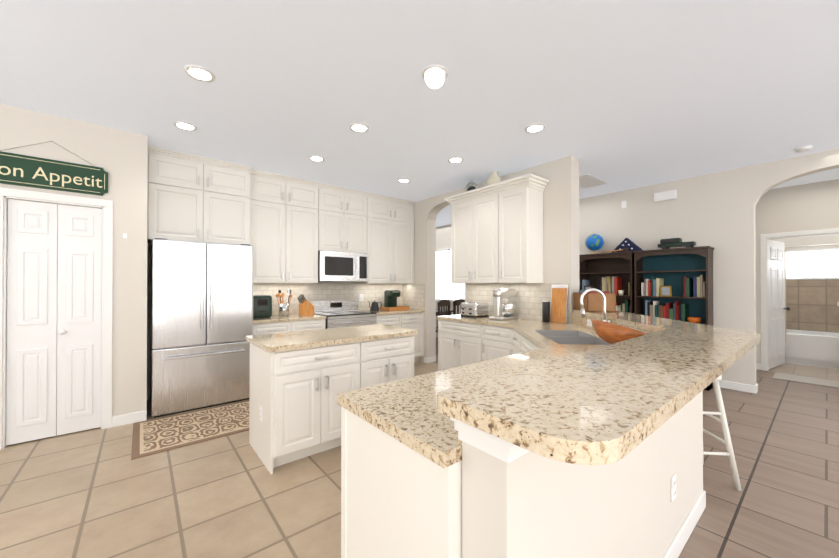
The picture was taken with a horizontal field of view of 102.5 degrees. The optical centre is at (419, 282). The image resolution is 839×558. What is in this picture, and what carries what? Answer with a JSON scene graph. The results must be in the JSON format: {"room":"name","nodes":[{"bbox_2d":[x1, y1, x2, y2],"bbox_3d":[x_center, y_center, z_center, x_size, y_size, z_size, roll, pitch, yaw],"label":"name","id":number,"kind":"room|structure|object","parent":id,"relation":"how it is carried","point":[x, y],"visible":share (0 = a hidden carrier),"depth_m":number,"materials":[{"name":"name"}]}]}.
{"room":"kitchen","nodes":[
{"label":"kitchen","id":0,"kind":"room"},
{"bbox_2d":[0,104,147,416],"bbox_3d":[-4.098,-0.059,2.321,3.450,2.850,0.120,0,0,-40],"label":"wall","id":1,"kind":"structure","parent":0,"point":[120,157],"depth_m":3.24,"materials":[{"name":"paint"}]},
{"bbox_2d":[6,199,101,444],"bbox_3d":[-3.221,0.327,2.989,0.575,2.062,0.084,0,0,-40],"label":"pantry door","id":2,"kind":"structure","parent":1,"relation":"in","point":[54,286],"depth_m":2.98,"materials":[{"name":"white wood"}]},
{"bbox_2d":[0,141,107,195],"bbox_3d":[-3.249,-1.034,2.933,0.790,0.428,0.024,0,0,-40],"label":"sign","id":3,"kind":"object","parent":1,"relation":"attached to","point":[27,171],"visible":1,"depth_m":2.95,"materials":[{"name":"green wood"}]},
{"bbox_2d":[0,187,112,449],"bbox_3d":[-3.242,0.293,3.015,0.735,2.155,0.138,0,0,-40],"label":"door frame","id":4,"kind":"structure","parent":1,"relation":"attached to","point":[107,308],"depth_m":3.12,"materials":[{"name":"white wood"}]},
{"bbox_2d":[147,243,355,399],"bbox_3d":[-1.737,-0.042,5.289,3.970,2.850,0.150,0,0,-40],"label":"wall","id":5,"kind":"structure","parent":0,"point":[148,308],"depth_m":3.98,"materials":[{"name":"paint"}]},
{"bbox_2d":[147,181,250,244],"bbox_3d":[-2.682,-0.776,4.125,1.015,0.615,0.440,0,0,-40],"label":"upper cabinet","id":6,"kind":"object","parent":5,"relation":"attached to","point":[174,212],"depth_m":3.92,"materials":[{"name":"white wood"}]},
{"bbox_2d":[148,149,250,196],"bbox_3d":[-2.682,-1.261,4.127,1.015,0.354,0.440,0,0,-40],"label":"upper cabinet","id":7,"kind":"object","parent":5,"relation":"attached to","point":[169,168],"depth_m":3.92,"materials":[{"name":"white wood"}]},
{"bbox_2d":[251,197,318,284],"bbox_3d":[-1.957,-0.538,4.781,0.940,1.085,0.349,0,0,-40],"label":"upper cabinet","id":8,"kind":"object","parent":5,"relation":"attached to","point":[287,228],"depth_m":4.64,"materials":[{"name":"white wood"}]},
{"bbox_2d":[251,173,318,208],"bbox_3d":[-1.957,-1.257,4.785,0.940,0.354,0.349,0,0,-40],"label":"upper cabinet","id":9,"kind":"object","parent":5,"relation":"attached to","point":[266,187],"depth_m":4.64,"materials":[{"name":"white wood"}]},
{"bbox_2d":[319,209,366,252],"bbox_3d":[-1.278,-0.777,5.343,0.820,0.600,0.349,0,0,-40],"label":"upper cabinet","id":10,"kind":"object","parent":5,"relation":"attached to","point":[338,232],"depth_m":5.19,"materials":[{"name":"white wood"}]},
{"bbox_2d":[318,251,367,281],"bbox_3d":[-1.247,-0.245,5.302,0.810,0.454,0.444,0,0,-40],"label":"microwave","id":11,"kind":"object","parent":10,"relation":"attached to","point":[333,266],"visible":0.98,"depth_m":5.14,"materials":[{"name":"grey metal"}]},
{"bbox_2d":[319,185,366,216],"bbox_3d":[-1.278,-1.254,5.345,0.820,0.354,0.349,0,0,-40],"label":"upper cabinet","id":12,"kind":"object","parent":5,"relation":"attached to","point":[332,200],"depth_m":5.19,"materials":[{"name":"white wood"}]},
{"bbox_2d":[355,217,414,284],"bbox_3d":[-0.583,-0.531,5.916,0.985,1.085,0.349,0,0,-40],"label":"upper cabinet","id":13,"kind":"object","parent":5,"relation":"attached to","point":[390,244],"depth_m":5.76,"materials":[{"name":"white wood"}]},
{"bbox_2d":[367,193,414,224],"bbox_3d":[-0.583,-1.251,5.920,0.985,0.354,0.349,0,0,-40],"label":"upper cabinet","id":14,"kind":"object","parent":5,"relation":"attached to","point":[385,208],"depth_m":5.75,"materials":[{"name":"white wood"}]},
{"bbox_2d":[0,337,838,557],"bbox_3d":[0.788,1.405,3.897,13.200,0.061,13.800,0,0,-40],"label":"floor","id":15,"kind":"structure","parent":0,"point":[98,492],"depth_m":2.19,"materials":[{"name":"tile"}]},
{"bbox_2d":[131,400,249,459],"bbox_3d":[-1.871,1.369,3.465,1.650,0.008,0.880,0,0,-40],"label":"rug","id":16,"kind":"object","parent":15,"relation":"on","point":[157,435],"visible":0.6,"depth_m":3.15,"materials":[{"name":"beige fabric"}]},
{"bbox_2d":[150,238,252,417],"bbox_3d":[-2.553,0.460,3.954,0.935,1.832,0.805,0,0,-40],"label":"fridge","id":17,"kind":"object","parent":15,"relation":"on","point":[201,326],"visible":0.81,"depth_m":3.64,"materials":[{"name":"grey metal"}]},
{"bbox_2d":[253,321,325,334],"bbox_3d":[-1.884,0.942,4.657,0.965,0.874,0.620,0,0,-40],"label":"base cabinet","id":18,"kind":"object","parent":15,"relation":"on","point":[276,326],"depth_m":4.39,"materials":[{"name":"white wood"}]},
{"bbox_2d":[253,313,325,324],"bbox_3d":[-1.880,0.484,4.654,0.973,0.040,0.634,0,0,-40],"label":"countertop","id":19,"kind":"structure","parent":18,"relation":"on","point":[275,316],"depth_m":4.52,"materials":[{"name":"beige stone"}]},
{"bbox_2d":[253,295,271,317],"bbox_3d":[-2.139,0.313,4.511,0.260,0.300,0.335,0,0,-40],"label":"air fryer","id":20,"kind":"object","parent":19,"relation":"on","point":[262,306],"visible":0.79,"depth_m":4.41,"materials":[{"name":"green plastic"}]},
{"bbox_2d":[276,289,292,315],"bbox_3d":[-1.914,0.275,4.763,0.214,0.378,0.146,0,0,-40],"label":"utensil crock","id":21,"kind":"object","parent":19,"relation":"on","point":[283,309],"visible":1,"depth_m":4.73,"materials":[{"name":"silver metal"}]},
{"bbox_2d":[297,294,313,315],"bbox_3d":[-1.648,0.314,4.866,0.100,0.302,0.231,0,0,40],"label":"knife block","id":22,"kind":"object","parent":19,"relation":"on","point":[306,307],"visible":1,"depth_m":4.82,"materials":[{"name":"brown wood"}]},
{"bbox_2d":[249,332,417,473],"bbox_3d":[-0.733,0.934,3.040,1.316,0.874,0.668,0,0,-40],"label":"kitchen island","id":23,"kind":"object","parent":15,"relation":"on","point":[300,381],"depth_m":2.63,"materials":[{"name":"white wood"}]},
{"bbox_2d":[259,405,261,421],"bbox_3d":[-1.228,1.008,2.598,0.008,0.115,0.075,0,0,-40],"label":"outlet","id":24,"kind":"object","parent":23,"relation":"attached to","point":[260,413],"visible":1,"depth_m":2.59,"materials":[{"name":"white plastic"}]},
{"bbox_2d":[246,324,417,351],"bbox_3d":[-0.750,0.475,3.063,1.370,0.040,0.684,0,0,-40],"label":"island countertop","id":25,"kind":"structure","parent":23,"relation":"on","point":[268,342],"depth_m":2.86,"materials":[{"name":"beige stone"}]},
{"bbox_2d":[310,299,376,328],"bbox_3d":[-1.160,0.830,5.190,0.804,1.105,0.700,0,0,-40],"label":"range","id":26,"kind":"object","parent":15,"relation":"on","point":[341,313],"visible":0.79,"depth_m":5.16,"materials":[{"name":"grey metal"}]},
{"bbox_2d":[376,313,423,362],"bbox_3d":[-0.494,0.949,5.805,0.980,0.874,0.620,0,0,-40],"label":"base cabinet","id":27,"kind":"object","parent":15,"relation":"on","point":[414,321],"depth_m":5.73,"materials":[{"name":"white wood"}]},
{"bbox_2d":[358,309,422,316],"bbox_3d":[-0.491,0.491,5.802,0.984,0.040,0.634,0,0,-40],"label":"countertop","id":28,"kind":"structure","parent":27,"relation":"on","point":[381,313],"depth_m":5.63,"materials":[{"name":"beige stone"}]},
{"bbox_2d":[368,300,381,310],"bbox_3d":[-0.753,0.381,5.652,0.278,0.177,0.156,0,0,-40],"label":"kettle","id":29,"kind":"object","parent":28,"relation":"on","point":[374,306],"visible":1,"depth_m":5.60,"materials":[{"name":"black metal"}]},
{"bbox_2d":[380,306,409,310],"bbox_3d":[-0.435,0.446,5.979,0.440,0.050,0.280,0,0,-40],"label":"wood tray","id":30,"kind":"object","parent":28,"relation":"on","point":[396,308],"visible":0.98,"depth_m":5.87,"materials":[{"name":"brown wood"}]},
{"bbox_2d":[384,290,400,307],"bbox_3d":[-0.479,0.293,5.955,0.230,0.330,0.220,0,0,-40],"label":"coffee maker","id":31,"kind":"object","parent":30,"relation":"on","point":[390,298],"visible":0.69,"depth_m":5.92,"materials":[{"name":"metal"}]},
{"bbox_2d":[436,299,449,331],"bbox_3d":[0.336,0.862,6.834,0.440,1.059,0.440,0,0,35],"label":"dining chair","id":32,"kind":"object","parent":15,"relation":"on","point":[443,303],"visible":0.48,"depth_m":6.70,"materials":[{"name":"brown wood"}]},
{"bbox_2d":[436,309,452,315],"bbox_3d":[-0.122,1.019,8.141,1.000,0.760,1.700,0,0,-40],"label":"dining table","id":33,"kind":"object","parent":15,"relation":"on","point":[445,312],"depth_m":7.74,"materials":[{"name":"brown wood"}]},
{"bbox_2d":[438,319,477,370],"bbox_3d":[0.738,0.942,4.596,0.620,0.874,0.798,0,0,-40],"label":"base cabinet","id":34,"kind":"object","parent":15,"relation":"on","point":[457,341],"depth_m":4.42,"materials":[{"name":"white wood"}]},
{"bbox_2d":[460,302,488,317],"bbox_3d":[0.752,0.368,4.652,0.300,0.192,0.300,0,0,-40],"label":"toaster","id":35,"kind":"object","parent":34,"relation":"on","point":[474,309],"visible":1,"depth_m":4.55,"materials":[{"name":"silver metal"}]},
{"bbox_2d":[453,299,464,314],"bbox_3d":[0.744,0.864,7.172,0.440,1.059,0.440,0,0,-40],"label":"dining chair","id":36,"kind":"object","parent":15,"relation":"on","point":[457,302],"visible":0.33,"depth_m":6.95,"materials":[{"name":"brown wood"}]},
{"bbox_2d":[478,324,505,336],"bbox_3d":[1.138,0.939,4.113,0.620,0.874,0.456,0,0,-40],"label":"base cabinet","id":37,"kind":"object","parent":15,"relation":"on","point":[483,330],"depth_m":4.03,"materials":[{"name":"white wood"}]},
{"bbox_2d":[489,288,517,320],"bbox_3d":[1.085,0.267,4.305,0.370,0.390,0.230,0,0,-40],"label":"stand mixer","id":38,"kind":"object","parent":37,"relation":"on","point":[502,311],"visible":1,"depth_m":4.21,"materials":[{"name":"silver metal"}]},
{"bbox_2d":[340,369,652,557],"bbox_3d":[0.484,0.926,1.620,1.572,0.874,0.606,0,0,-40],"label":"base cabinet","id":39,"kind":"object","parent":15,"relation":"on","point":[401,459],"depth_m":0.95,"materials":[{"name":"wood"}]},
{"bbox_2d":[337,345,648,468],"bbox_3d":[0.480,0.468,1.624,1.595,0.040,0.622,0,0,-40],"label":"countertop","id":40,"kind":"structure","parent":39,"relation":"on","point":[419,413],"depth_m":1.15,"materials":[{"name":"beige stone"}]},
{"bbox_2d":[573,290,615,311],"bbox_3d":[1.905,0.191,3.698,0.280,0.220,0.440,0,0,5],"label":"basket","id":41,"kind":"object","parent":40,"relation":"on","point":[592,301],"visible":0.69,"depth_m":3.49,"materials":[{"name":"wicker"}]},
{"bbox_2d":[494,327,517,336],"bbox_3d":[1.372,0.936,3.512,0.787,0.874,0.787,0,0,-40],"label":"base cabinet","id":42,"kind":"object","parent":15,"relation":"on","point":[508,330],"depth_m":3.84,"materials":[{"name":"white wood"}]},
{"bbox_2d":[542,302,549,321],"bbox_3d":[1.490,0.341,3.964,0.084,0.238,0.084,0,0,-40],"label":"speaker","id":43,"kind":"object","parent":42,"relation":"on","point":[545,311],"visible":1,"depth_m":3.93},
{"bbox_2d":[550,285,567,322],"bbox_3d":[1.619,0.239,3.929,0.077,0.438,0.200,0,0,-40],"label":"cutting boards","id":44,"kind":"object","parent":42,"relation":"on","point":[558,306],"visible":0.96,"depth_m":3.91,"materials":[{"name":"brown wood"}]},
{"bbox_2d":[478,333,539,361],"bbox_3d":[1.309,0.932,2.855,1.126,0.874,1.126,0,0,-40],"label":"base cabinet","id":45,"kind":"object","parent":15,"relation":"on","point":[506,344],"depth_m":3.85,"materials":[{"name":"white wood"}]},
{"bbox_2d":[534,330,609,344],"bbox_3d":[1.281,0.560,2.869,0.426,0.208,0.796,0,0,5],"label":"sink","id":46,"kind":"object","parent":45,"relation":"in","point":[568,337],"visible":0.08,"depth_m":2.86,"materials":[{"name":"metal"}]},
{"bbox_2d":[580,288,609,322],"bbox_3d":[1.514,0.250,2.876,0.179,0.407,0.213,0,0,-40],"label":"faucet","id":47,"kind":"object","parent":45,"relation":"on","point":[582,309],"visible":0.71,"depth_m":2.88,"materials":[{"name":"silver metal"}]},
{"bbox_2d":[591,319,646,343],"bbox_3d":[1.402,0.354,2.366,0.367,0.183,0.360,0,0,-40],"label":"bowl","id":48,"kind":"object","parent":45,"relation":"on","point":[610,333],"visible":0.65,"depth_m":2.29,"materials":[{"name":"brown wood"}]},
{"bbox_2d":[579,251,634,313],"bbox_3d":[2.991,0.459,5.378,0.315,1.850,0.840,0,0,-40],"label":"bookcase","id":49,"kind":"object","parent":15,"relation":"on","point":[613,272],"visible":0.19,"depth_m":5.35,"materials":[{"name":"brown wood"}]},
{"bbox_2d":[585,233,603,253],"bbox_3d":[2.869,-0.642,5.535,0.270,0.351,0.287,0,0,-40],"label":"globe","id":50,"kind":"object","parent":49,"relation":"on","point":[594,241],"visible":0.9,"depth_m":5.44,"materials":[{"name":"blue plastic"}]},
{"bbox_2d":[601,248,627,252],"bbox_3d":[3.015,-0.498,5.216,0.050,0.060,0.380,0,0,-40],"label":"pipe","id":51,"kind":"object","parent":49,"relation":"on","point":[624,249],"visible":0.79,"depth_m":5.14,"materials":[{"name":"brown wood"}]},
{"bbox_2d":[618,290,623,295],"bbox_3d":[3.084,0.152,5.153,0.080,0.080,0.080,0,0,-40],"label":"pot","id":52,"kind":"object","parent":49,"relation":"in","point":[620,292],"visible":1,"depth_m":5.12,"materials":[{"name":"ceramic"}]},
{"bbox_2d":[611,238,641,252],"bbox_3d":[3.179,-0.579,5.157,0.091,0.220,0.440,0,0,-40],"label":"flag","id":53,"kind":"object","parent":49,"relation":"on","point":[629,244],"visible":0.73,"depth_m":5.11,"materials":[{"name":"blue fabric"}]},
{"bbox_2d":[633,246,713,390],"bbox_3d":[3.537,0.455,4.717,0.315,1.850,0.865,0,0,-40],"label":"bookcase","id":54,"kind":"object","parent":15,"relation":"on","point":[686,274],"visible":0.52,"depth_m":4.73,"materials":[{"name":"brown wood"}]},
{"bbox_2d":[660,286,671,296],"bbox_3d":[3.427,0.114,4.684,0.033,0.150,0.130,0,0,-40],"label":"framed photo","id":55,"kind":"object","parent":54,"relation":"in","point":[665,291],"visible":1,"depth_m":4.67,"materials":[{"name":"gold metal"}]},
{"bbox_2d":[658,238,695,248],"bbox_3d":[3.571,-0.547,4.683,0.150,0.149,0.410,0,0,-40],"label":"toy car","id":56,"kind":"object","parent":54,"relation":"on","point":[669,243],"visible":0.94,"depth_m":4.67,"materials":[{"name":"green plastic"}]},
{"bbox_2d":[687,317,701,323],"bbox_3d":[3.668,0.503,4.491,0.150,0.090,0.148,0,0,-40],"label":"bowl","id":57,"kind":"object","parent":54,"relation":"in","point":[698,320],"visible":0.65,"depth_m":4.45,"materials":[{"name":"orange ceramic"}]},
{"bbox_2d":[703,374,741,490],"bbox_3d":[1.956,0.998,2.406,0.366,0.743,0.366,0,0,5],"label":"stool","id":58,"kind":"object","parent":15,"relation":"on","point":[727,442],"visible":0.25,"depth_m":2.26,"materials":[{"name":"paint"}]},
{"bbox_2d":[773,372,838,387],"bbox_3d":[5.538,1.376,4.741,0.500,0.008,0.750,0,0,-40],"label":"rug","id":59,"kind":"object","parent":15,"relation":"on","point":[809,380],"visible":1,"depth_m":4.78,"materials":[{"name":"beige fabric"}]},
{"bbox_2d":[785,329,838,368],"bbox_3d":[7.012,1.125,5.635,0.770,0.520,1.970,0,0,-40],"label":"bathtub","id":60,"kind":"object","parent":15,"relation":"on","point":[813,348],"visible":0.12,"depth_m":5.63,"materials":[{"name":"ceramic"}]},
{"bbox_2d":[0,0,838,226],"bbox_3d":[0.788,-1.525,3.913,13.200,0.100,13.800,0,0,-40],"label":"ceiling","id":61,"kind":"structure","parent":0,"point":[618,95],"depth_m":2.49,"materials":[{"name":"paint"}]},
{"bbox_2d":[173,121,196,130],"bbox_3d":[-2.203,-1.473,3.168,0.190,0.009,0.190,0,0,-40],"label":"recessed light","id":62,"kind":"object","parent":61,"relation":"in","point":[187,126],"visible":1,"depth_m":3.15,"materials":[{"name":"white"}]},
{"bbox_2d":[184,65,215,81],"bbox_3d":[-1.553,-1.478,2.382,0.190,0.009,0.190,0,0,-40],"label":"recessed light","id":63,"kind":"object","parent":61,"relation":"in","point":[199,73],"visible":1,"depth_m":2.38,"materials":[{"name":"white"}]},
{"bbox_2d":[308,155,324,161],"bbox_3d":[-1.216,-1.469,3.983,0.190,0.009,0.190,0,0,-40],"label":"recessed light","id":64,"kind":"object","parent":61,"relation":"in","point":[316,158],"visible":1,"depth_m":3.97,"materials":[{"name":"white"}]},
{"bbox_2d":[349,123,368,132],"bbox_3d":[-0.573,-1.473,3.205,0.190,0.009,0.190,0,0,-40],"label":"recessed light","id":65,"kind":"object","parent":61,"relation":"in","point":[359,127],"visible":1,"depth_m":3.19,"materials":[{"name":"white"}]},
{"bbox_2d":[397,178,410,182],"bbox_3d":[-0.223,-1.464,4.823,0.190,0.009,0.190,0,0,-40],"label":"recessed light","id":66,"kind":"object","parent":61,"relation":"in","point":[403,180],"visible":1,"depth_m":4.81,"materials":[{"name":"white"}]},
{"bbox_2d":[421,64,447,81],"bbox_3d":[0.109,-1.478,2.380,0.190,0.009,0.190,0,0,-40],"label":"recessed light","id":67,"kind":"object","parent":61,"relation":"in","point":[434,73],"visible":1,"depth_m":2.38,"materials":[{"name":"white"}]},
{"bbox_2d":[448,157,463,162],"bbox_3d":[0.433,-1.468,4.029,0.190,0.009,0.190,0,0,-40],"label":"recessed light","id":68,"kind":"object","parent":61,"relation":"in","point":[455,159],"visible":1,"depth_m":4.00,"materials":[{"name":"white"}]},
{"bbox_2d":[525,123,545,132],"bbox_3d":[1.105,-1.473,3.215,0.190,0.009,0.190,0,0,-40],"label":"recessed light","id":69,"kind":"object","parent":61,"relation":"in","point":[535,128],"visible":1,"depth_m":3.21,"materials":[{"name":"white"}]},
{"bbox_2d":[579,174,607,188],"bbox_3d":[2.405,-1.461,4.860,0.640,0.015,0.340,0,0,-40],"label":"ceiling vent","id":70,"kind":"object","parent":61,"relation":"in","point":[587,180],"visible":0.77,"depth_m":4.84,"materials":[{"name":"white plastic"}]},
{"bbox_2d":[794,145,811,152],"bbox_3d":[4.189,-1.458,3.674,0.130,0.033,0.130,0,0,-40],"label":"smoke detector","id":71,"kind":"object","parent":61,"relation":"attached to","point":[803,148],"visible":1,"depth_m":3.64,"materials":[{"name":"white plastic"}]},
{"bbox_2d":[414,155,578,361],"bbox_3d":[0.794,-0.043,5.185,0.200,2.850,3.235,0,0,-40],"label":"wall","id":72,"kind":"structure","parent":0,"point":[561,227],"depth_m":4.09,"materials":[{"name":"paint"}]},
{"bbox_2d":[450,189,497,284],"bbox_3d":[0.859,-0.573,4.670,0.350,1.155,0.835,0,0,-40],"label":"upper cabinet","id":73,"kind":"object","parent":72,"relation":"attached to","point":[496,235],"depth_m":4.54,"materials":[{"name":"white wood"}]},
{"bbox_2d":[465,181,477,191],"bbox_3d":[0.743,-1.348,4.783,0.200,0.214,0.200,0,0,-40],"label":"glass cloche","id":74,"kind":"object","parent":73,"relation":"on","point":[471,185],"visible":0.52,"depth_m":4.71,"materials":[{"name":"clear glass"}]},
{"bbox_2d":[498,181,545,284],"bbox_3d":[1.257,-0.576,4.189,0.350,1.155,0.415,0,0,-40],"label":"upper cabinet","id":75,"kind":"object","parent":72,"relation":"attached to","point":[520,207],"depth_m":4.05,"materials":[{"name":"white wood"}]},
{"bbox_2d":[487,171,501,185],"bbox_3d":[0.998,-1.355,4.475,0.200,0.225,0.200,0,0,-40],"label":"vase","id":76,"kind":"object","parent":75,"relation":"on","point":[494,177],"visible":0.73,"depth_m":4.40,"materials":[{"name":"ceramic"}]},
{"bbox_2d":[462,391,702,557],"bbox_3d":[0.927,0.848,1.490,1.983,1.028,0.145,0,0,-40],"label":"wall","id":77,"kind":"structure","parent":0,"point":[530,504],"depth_m":1.03,"materials":[{"name":"paint"}]},
{"bbox_2d":[457,337,668,448],"bbox_3d":[0.848,0.390,1.532,1.913,0.114,0.014,0,0,-40],"label":"countertop","id":78,"kind":"structure","parent":77,"relation":"attached to","point":[479,416],"depth_m":0.90,"materials":[{"name":"beige stone"}]},
{"bbox_2d":[587,319,591,326],"bbox_3d":[1.690,0.397,3.353,0.008,0.070,0.110,0,0,5],"label":"outlet","id":79,"kind":"object","parent":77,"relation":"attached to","point":[589,322],"visible":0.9,"depth_m":3.34,"materials":[{"name":"white plastic"}]},
{"bbox_2d":[671,473,675,501],"bbox_3d":[1.252,1.008,1.656,0.075,0.115,0.008,0,0,-40],"label":"outlet","id":80,"kind":"object","parent":77,"relation":"attached to","point":[673,487],"visible":1,"depth_m":1.65,"materials":[{"name":"white plastic"}]},
{"bbox_2d":[436,148,838,385],"bbox_3d":[3.004,-0.039,5.736,0.150,2.850,13.600,0,0,-40],"label":"wall","id":81,"kind":"structure","parent":0,"point":[716,210],"depth_m":4.46,"materials":[{"name":"paint"}]},
{"bbox_2d":[436,248,464,300],"bbox_3d":[0.736,-0.200,8.338,0.026,1.300,1.200,0,0,-40],"label":"dining room window","id":82,"kind":"structure","parent":81,"relation":"in","point":[446,289],"depth_m":8.45,"materials":[{"name":"white glass"}]},
{"bbox_2d":[621,201,625,207],"bbox_3d":[3.239,-1.242,5.333,0.007,0.110,0.070,0,0,-40],"label":"light switch","id":83,"kind":"object","parent":81,"relation":"attached to","point":[623,204],"visible":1,"depth_m":5.33,"materials":[{"name":"white plastic"}]},
{"bbox_2d":[654,190,676,201],"bbox_3d":[3.573,-1.264,4.896,0.049,0.130,0.270,0,0,-40],"label":"door chime","id":84,"kind":"object","parent":81,"relation":"attached to","point":[665,195],"visible":1,"depth_m":4.87,"materials":[{"name":"white plastic"}]},
{"bbox_2d":[755,179,838,363],"bbox_3d":[5.975,-0.045,4.785,0.120,2.850,1.990,0,0,-40],"label":"wall","id":85,"kind":"structure","parent":0,"point":[809,206],"depth_m":5.11,"materials":[{"name":"paint"}]},
{"bbox_2d":[768,240,789,368],"bbox_3d":[5.905,0.342,5.539,0.774,2.062,0.236,0,0,-40],"label":"bathroom door","id":86,"kind":"structure","parent":85,"relation":"in","point":[776,292],"depth_m":5.52,"materials":[{"name":"white wood"}]},
{"bbox_2d":[760,228,838,370],"bbox_3d":[5.764,0.304,5.024,0.138,2.155,0.940,0,0,-40],"label":"door frame","id":87,"kind":"structure","parent":85,"relation":"attached to","point":[764,238],"depth_m":5.30,"materials":[{"name":"white wood"}]},
{"bbox_2d":[768,234,838,332],"bbox_3d":[7.355,-0.038,5.925,0.100,2.850,2.230,0,0,-40],"label":"wall","id":88,"kind":"structure","parent":0,"point":[812,305],"depth_m":6.10,"materials":[{"name":"paint"}]},
{"bbox_2d":[785,244,838,342],"bbox_3d":[6.672,0.203,5.359,0.077,1.662,1.970,0,0,-40],"label":"door frame","id":89,"kind":"structure","parent":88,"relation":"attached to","point":[785,273],"depth_m":5.78,"materials":[{"name":"white wood"}]},
{"bbox_2d":[786,248,838,279],"bbox_3d":[7.391,-0.339,5.859,0.090,0.550,1.500,0,0,-40],"label":"bathroom window","id":90,"kind":"structure","parent":88,"relation":"in","point":[809,264],"depth_m":6.14,"materials":[{"name":"white glass"}]},
{"bbox_3d":[0.819,-0.050,3.867,13.200,2.850,13.700,0,0,-40],"label":"wall","id":91,"kind":"structure","parent":0,"visible":0},
{"bbox_2d":[436,333,757,393],"bbox_3d":[1.438,1.346,7.519,0.044,0.100,8.644,0,0,-40],"label":"baseboard","id":92,"kind":"structure","parent":91,"relation":"attached to","point":[723,384],"depth_m":4.30,"materials":[{"name":"white wood"}]},
{"bbox_2d":[662,490,705,557],"bbox_3d":[0.971,1.311,1.420,1.994,0.100,0.014,0,0,-40],"label":"baseboard","id":93,"kind":"structure","parent":91,"relation":"attached to","point":[678,543],"depth_m":1.78,"materials":[{"name":"white wood"}]}
]}

